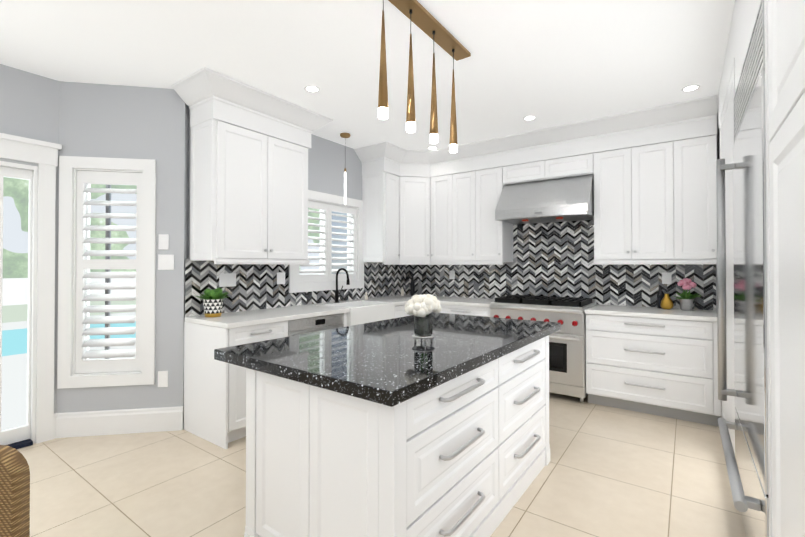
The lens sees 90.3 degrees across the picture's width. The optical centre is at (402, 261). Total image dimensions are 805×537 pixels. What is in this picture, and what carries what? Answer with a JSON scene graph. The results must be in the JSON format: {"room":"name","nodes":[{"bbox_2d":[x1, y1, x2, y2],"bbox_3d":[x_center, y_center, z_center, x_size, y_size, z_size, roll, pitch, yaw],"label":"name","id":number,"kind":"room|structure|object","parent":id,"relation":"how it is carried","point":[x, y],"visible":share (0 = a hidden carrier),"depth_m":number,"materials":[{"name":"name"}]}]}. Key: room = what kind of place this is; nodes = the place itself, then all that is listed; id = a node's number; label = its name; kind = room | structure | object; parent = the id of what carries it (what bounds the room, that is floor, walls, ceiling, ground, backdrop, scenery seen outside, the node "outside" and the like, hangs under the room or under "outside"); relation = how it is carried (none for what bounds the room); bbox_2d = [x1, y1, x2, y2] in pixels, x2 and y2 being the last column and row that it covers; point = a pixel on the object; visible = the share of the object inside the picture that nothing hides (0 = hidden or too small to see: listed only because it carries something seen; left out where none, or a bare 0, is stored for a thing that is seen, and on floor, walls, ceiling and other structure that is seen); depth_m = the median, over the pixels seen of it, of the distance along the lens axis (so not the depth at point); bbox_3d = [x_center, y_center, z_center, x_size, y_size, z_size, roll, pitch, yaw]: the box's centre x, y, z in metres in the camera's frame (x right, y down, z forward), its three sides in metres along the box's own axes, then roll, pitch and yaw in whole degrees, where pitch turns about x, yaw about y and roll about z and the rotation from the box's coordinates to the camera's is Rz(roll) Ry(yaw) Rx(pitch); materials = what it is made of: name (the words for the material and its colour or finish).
{"room":"kitchen","nodes":[
{"label":"kitchen","id":0,"kind":"room"},
{"bbox_2d":[64,82,147,412],"bbox_3d":[-2.266,-0.024,3.336,0.480,2.800,0.679,0,-1,35],"label":"wall","id":1,"kind":"structure","parent":0,"point":[98,120],"depth_m":3.21,"materials":[{"name":"grey paint"}]},
{"bbox_2d":[0,133,61,449],"bbox_3d":[-3.148,0.224,2.602,0.189,2.290,1.405,0,-1,35],"label":"door frame","id":2,"kind":"structure","parent":1,"relation":"attached to","point":[41,176],"depth_m":3.04,"materials":[{"name":"white wood"}]},
{"bbox_2d":[57,156,155,388],"bbox_3d":[-2.362,0.080,3.263,0.690,1.820,0.161,0,-1,-10],"label":"window shutter","id":3,"kind":"object","parent":1,"relation":"attached to","point":[76,263],"visible":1,"depth_m":3.21,"materials":[{"name":"white painted wood"},{"name":"glass"}]},
{"bbox_2d":[54,406,182,438],"bbox_3d":[-2.244,1.279,3.186,0.633,0.190,0.679,0,-1,35],"label":"baseboard","id":4,"kind":"structure","parent":1,"relation":"attached to","point":[104,422],"depth_m":3.02,"materials":[{"name":"white wood"}]},
{"bbox_2d":[144,87,376,428],"bbox_3d":[-1.009,-0.013,4.549,0.160,2.800,3.385,0,-1,35],"label":"wall","id":5,"kind":"structure","parent":0,"point":[167,129],"depth_m":3.29,"materials":[{"name":"grey paint"}]},
{"bbox_2d":[158,371,167,386],"bbox_3d":[-1.951,0.955,3.259,0.075,0.130,0.009,0,-1,-10],"label":"outlet","id":6,"kind":"object","parent":5,"relation":"attached to","point":[162,375],"depth_m":3.26,"materials":[{"name":"white plastic"}]},
{"bbox_2d":[158,234,168,249],"bbox_3d":[-1.951,-0.163,3.270,0.075,0.125,0.009,0,-1,-10],"label":"outlet","id":7,"kind":"object","parent":5,"relation":"attached to","point":[163,238],"depth_m":3.27,"materials":[{"name":"white plastic"}]},
{"bbox_2d":[158,254,173,269],"bbox_3d":[-1.932,0.002,3.272,0.120,0.125,0.009,0,-1,-10],"label":"outlet","id":8,"kind":"object","parent":5,"relation":"attached to","point":[165,261],"depth_m":3.27,"materials":[{"name":"white plastic"}]},
{"bbox_2d":[219,273,235,286],"bbox_3d":[-1.572,0.164,3.600,0.009,0.120,0.160,0,-1,35],"label":"outlet","id":9,"kind":"object","parent":5,"relation":"attached to","point":[225,279],"depth_m":3.59,"materials":[{"name":"white plastic"}]},
{"bbox_2d":[171,67,332,262],"bbox_3d":[-1.275,-0.713,3.598,0.513,1.413,1.305,0,-1,35],"label":"upper cabinet","id":10,"kind":"object","parent":5,"relation":"attached to","point":[250,145],"depth_m":3.35,"materials":[{"name":"white wood"}]},
{"bbox_2d":[277,272,284,283],"bbox_3d":[-1.235,0.168,4.073,0.009,0.120,0.100,0,-1,35],"label":"outlet","id":11,"kind":"object","parent":5,"relation":"attached to","point":[280,275],"depth_m":4.07,"materials":[{"name":"white plastic"}]},
{"bbox_2d":[185,259,404,316],"bbox_3d":[-0.879,0.230,4.587,0.006,0.475,3.150,0,-1,35],"label":"tile backsplash","id":12,"kind":"structure","parent":5,"relation":"attached to","point":[256,288],"depth_m":3.91,"materials":[{"name":"tile"}]},
{"bbox_2d":[289,190,363,292],"bbox_3d":[-0.894,-0.227,4.675,0.161,1.110,1.170,0,-1,35],"label":"window","id":13,"kind":"structure","parent":5,"relation":"in","point":[325,279],"depth_m":4.69,"materials":[{"name":"white wood"}]},
{"bbox_2d":[0,0,734,150],"bbox_3d":[-0.624,-1.489,1.837,5.250,0.100,7.680,0,-1,35],"label":"ceiling","id":14,"kind":"structure","parent":0,"point":[549,63],"depth_m":2.75,"materials":[{"name":"white paint"}]},
{"bbox_2d":[304,85,319,92],"bbox_3d":[-0.744,-1.422,3.297,0.131,0.005,0.131,0,-1,26],"label":"recessed light","id":15,"kind":"object","parent":14,"relation":"in","point":[311,88],"depth_m":3.28,"materials":[{"name":"white"}]},
{"bbox_2d":[340,133,350,204],"bbox_3d":[-0.634,-1.024,4.430,0.120,0.780,0.120,0,-1,35],"label":"light","id":16,"kind":"object","parent":14,"relation":"hanging from","point":[345,135],"visible":1,"depth_m":4.42,"materials":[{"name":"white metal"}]},
{"bbox_2d":[378,0,470,152],"bbox_3d":[0.119,-1.081,2.342,0.110,0.704,1.050,0,-1,35],"label":"pendant light","id":17,"kind":"object","parent":14,"relation":"hanging from","point":[420,16],"visible":1,"depth_m":2.34,"materials":[{"name":"gold metal"}]},
{"bbox_2d":[427,146,437,149],"bbox_3d":[0.369,-1.406,4.947,0.131,0.005,0.131,0,-1,11],"label":"recessed light","id":18,"kind":"object","parent":14,"relation":"in","point":[431,147],"depth_m":4.92,"materials":[{"name":"white"}]},
{"bbox_2d":[523,116,536,120],"bbox_3d":[1.255,-1.416,3.949,0.131,0.005,0.131,0,-1,-4],"label":"recessed light","id":19,"kind":"object","parent":14,"relation":"in","point":[528,118],"depth_m":3.95,"materials":[{"name":"white"}]},
{"bbox_2d":[681,84,700,91],"bbox_3d":[2.363,-1.422,3.282,0.131,0.005,0.131,0,-1,-4],"label":"recessed light","id":20,"kind":"object","parent":14,"relation":"in","point":[691,87],"depth_m":3.28,"materials":[{"name":"white"}]},
{"bbox_2d":[17,392,745,536],"bbox_3d":[-0.624,1.411,1.810,5.250,0.100,7.680,0,-1,35],"label":"floor","id":21,"kind":"structure","parent":0,"point":[607,471],"depth_m":2.46,"materials":[{"name":"tile"}]},
{"bbox_2d":[0,445,29,536],"bbox_3d":[-1.107,0.890,0.687,0.460,0.920,0.505,0,-1,-1],"label":"wicker chair","id":22,"kind":"object","parent":21,"relation":"on","point":[14,495],"visible":1,"depth_m":0.92,"materials":[{"name":"brown wicker"}]},
{"bbox_2d":[184,319,291,448],"bbox_3d":[-1.380,0.936,3.340,0.612,0.880,0.567,0,-1,35],"label":"base cabinet","id":23,"kind":"object","parent":21,"relation":"on","point":[214,390],"depth_m":3.07,"materials":[{"name":"white wood"}]},
{"bbox_2d":[185,304,347,330],"bbox_3d":[-1.160,0.478,3.634,0.634,0.039,1.295,0,-1,35],"label":"countertop","id":24,"kind":"structure","parent":23,"relation":"on","point":[281,314],"depth_m":3.40,"materials":[{"name":"white stone"}]},
{"bbox_2d":[196,288,228,316],"bbox_3d":[-1.576,0.330,3.339,0.238,0.250,0.266,0,-1,35],"label":"potted plant","id":25,"kind":"object","parent":24,"relation":"on","point":[212,302],"visible":1,"depth_m":3.28,"materials":[{"name":"white ceramic"}]},
{"bbox_2d":[292,311,348,335],"bbox_3d":[-1.004,0.941,3.867,0.612,0.880,0.729,0,-1,35],"label":"dishwasher","id":26,"kind":"object","parent":21,"relation":"on","point":[322,322],"depth_m":3.67,"materials":[{"name":"white metal"}]},
{"bbox_2d":[244,332,553,536],"bbox_3d":[0.147,0.926,2.310,0.961,0.879,1.765,0,-1,35],"label":"kitchen island","id":27,"kind":"object","parent":21,"relation":"on","point":[387,428],"depth_m":1.69,"materials":[{"name":"white wood"}]},
{"bbox_2d":[214,312,560,411],"bbox_3d":[0.107,0.462,2.440,1.161,0.050,2.002,0,-1,35],"label":"island countertop","id":28,"kind":"structure","parent":27,"relation":"on","point":[378,362],"depth_m":1.89,"materials":[{"name":"black stone"}]},
{"bbox_2d":[405,294,440,343],"bbox_3d":[0.108,0.302,2.161,0.202,0.264,0.214,0,-1,35],"label":"vase","id":29,"kind":"object","parent":28,"relation":"on","point":[420,307],"visible":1,"depth_m":2.11,"materials":[{"name":"silver glass"}]},
{"bbox_2d":[395,303,410,317],"bbox_3d":[-0.225,0.951,4.962,0.612,0.880,0.466,0,-1,35],"label":"base cabinet","id":30,"kind":"object","parent":21,"relation":"on","point":[399,311],"depth_m":4.73,"materials":[{"name":"white wood"}]},
{"bbox_2d":[334,268,349,302],"bbox_3d":[-0.676,0.268,4.571,0.224,0.397,0.101,0,-1,35],"label":"faucet","id":31,"kind":"object","parent":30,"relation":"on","point":[337,292],"visible":1,"depth_m":4.58,"materials":[{"name":"black metal"}]},
{"bbox_2d":[317,300,394,325],"bbox_3d":[-0.498,0.591,4.416,0.490,0.259,0.740,0,-1,35],"label":"sink","id":32,"kind":"object","parent":30,"relation":"in","point":[362,312],"visible":0.5,"depth_m":4.32,"materials":[{"name":"white ceramic"}]},
{"bbox_2d":[352,299,409,306],"bbox_3d":[-0.213,0.490,4.964,0.634,0.039,0.473,0,-1,35],"label":"countertop","id":33,"kind":"structure","parent":30,"relation":"on","point":[398,302],"depth_m":4.86,"materials":[{"name":"white stone"}]},
{"bbox_2d":[432,303,490,316],"bbox_3d":[0.862,0.950,4.901,0.752,0.880,0.631,0,-1,35],"label":"base cabinet","id":34,"kind":"object","parent":21,"relation":"on","point":[474,311],"depth_m":4.59,"materials":[{"name":"white wood"}]},
{"bbox_2d":[380,295,494,306],"bbox_3d":[0.508,0.492,5.142,1.603,0.039,0.654,0,-1,35],"label":"countertop","id":35,"kind":"structure","parent":34,"relation":"on","point":[448,301],"depth_m":4.76,"materials":[{"name":"white stone"}]},
{"bbox_2d":[401,276,421,295],"bbox_3d":[0.125,0.341,5.606,0.262,0.270,0.181,0,-1,35],"label":"bottle","id":36,"kind":"object","parent":35,"relation":"on","point":[412,287],"visible":0.85,"depth_m":5.61,"materials":[{"name":"black"}]},
{"bbox_2d":[490,295,595,401],"bbox_3d":[1.530,0.890,4.365,0.950,0.990,0.731,0,-1,35],"label":"range","id":37,"kind":"object","parent":21,"relation":"on","point":[567,365],"visible":0.6,"depth_m":3.98,"materials":[{"name":"silver metal"}]},
{"bbox_2d":[585,315,720,426],"bbox_3d":[2.368,0.940,3.829,1.029,0.880,0.631,0,-1,35],"label":"base cabinet","id":38,"kind":"object","parent":21,"relation":"on","point":[657,361],"depth_m":3.55,"materials":[{"name":"white wood"}]},
{"bbox_2d":[584,304,716,322],"bbox_3d":[2.361,0.480,3.824,1.029,0.039,0.654,0,-1,35],"label":"countertop","id":39,"kind":"structure","parent":38,"relation":"on","point":[636,312],"depth_m":3.63,"materials":[{"name":"white stone"}]},
{"bbox_2d":[657,286,663,307],"bbox_3d":[2.571,0.353,3.989,0.060,0.215,0.060,0,-1,35],"label":"bottle","id":40,"kind":"object","parent":39,"relation":"on","point":[660,295],"visible":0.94,"depth_m":3.97,"materials":[{"name":"black glass"}]},
{"bbox_2d":[660,294,673,308],"bbox_3d":[2.570,0.385,3.892,0.110,0.150,0.110,0,-1,35],"label":"vase","id":41,"kind":"object","parent":39,"relation":"on","point":[666,302],"visible":1,"depth_m":3.86,"materials":[{"name":"gold metal"}]},
{"bbox_2d":[673,278,700,309],"bbox_3d":[2.722,0.307,3.828,0.256,0.304,0.196,0,-1,35],"label":"flowerpot","id":42,"kind":"object","parent":39,"relation":"on","point":[686,299],"visible":1,"depth_m":3.80,"materials":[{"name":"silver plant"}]},
{"bbox_2d":[716,0,804,536],"bbox_3d":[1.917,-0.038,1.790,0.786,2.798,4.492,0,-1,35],"label":"refrigerator","id":43,"kind":"object","parent":21,"relation":"on","point":[760,177],"visible":1,"depth_m":1.36,"materials":[{"name":"white"}]},
{"bbox_2d":[405,119,717,311],"bbox_3d":[1.771,-0.011,4.747,4.420,2.800,0.140,0,-1,35],"label":"wall","id":44,"kind":"structure","parent":0,"point":[717,119],"depth_m":3.80,"materials":[{"name":"grey paint"}]},
{"bbox_2d":[449,271,454,278],"bbox_3d":[0.672,0.178,5.427,0.080,0.115,0.009,0,-1,35],"label":"outlet","id":45,"kind":"object","parent":44,"relation":"attached to","point":[451,273],"depth_m":5.42,"materials":[{"name":"white plastic"}]},
{"bbox_2d":[475,132,522,262],"bbox_3d":[1.144,-0.707,4.214,0.485,1.413,0.785,0,-1,35],"label":"upper cabinet","id":46,"kind":"object","parent":44,"relation":"attached to","point":[498,160],"depth_m":4.73,"materials":[{"name":"white wood"}]},
{"bbox_2d":[495,174,593,224],"bbox_3d":[1.590,-0.672,4.421,0.956,0.455,0.594,0,-1,35],"label":"range hood","id":47,"kind":"object","parent":44,"relation":"attached to","point":[560,199],"visible":0.92,"depth_m":4.24,"materials":[{"name":"silver metal"}]},
{"bbox_2d":[523,121,578,182],"bbox_3d":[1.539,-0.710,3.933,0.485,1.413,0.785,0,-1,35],"label":"upper cabinet","id":48,"kind":"object","parent":44,"relation":"attached to","point":[549,153],"depth_m":4.31,"materials":[{"name":"white wood"}]},
{"bbox_2d":[405,220,715,309],"bbox_3d":[1.508,-0.070,4.844,3.600,1.080,0.006,0,-1,35],"label":"tile backsplash","id":49,"kind":"structure","parent":44,"relation":"attached to","point":[555,259],"depth_m":4.60,"materials":[{"name":"tile"}]},
{"bbox_2d":[662,272,671,283],"bbox_3d":[2.652,0.164,4.018,0.080,0.115,0.009,0,-1,35],"label":"outlet","id":50,"kind":"object","parent":44,"relation":"attached to","point":[666,276],"depth_m":4.02,"materials":[{"name":"white plastic"}]},
{"label":"outside","id":51,"kind":"structure","parent":0,"visible":0},
{"bbox_2d":[1,299,135,430],"bbox_3d":[-9.008,1.466,7.654,15.190,0.001,34.000,0,-1,35],"label":"pool","id":52,"kind":"object","parent":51,"point":[14,372],"depth_m":6.42,"materials":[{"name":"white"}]},
{"bbox_2d":[2,177,319,305],"bbox_3d":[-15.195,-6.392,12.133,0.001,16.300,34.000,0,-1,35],"label":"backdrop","id":53,"kind":"structure","parent":51,"point":[15,239],"depth_m":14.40,"materials":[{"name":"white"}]}
]}

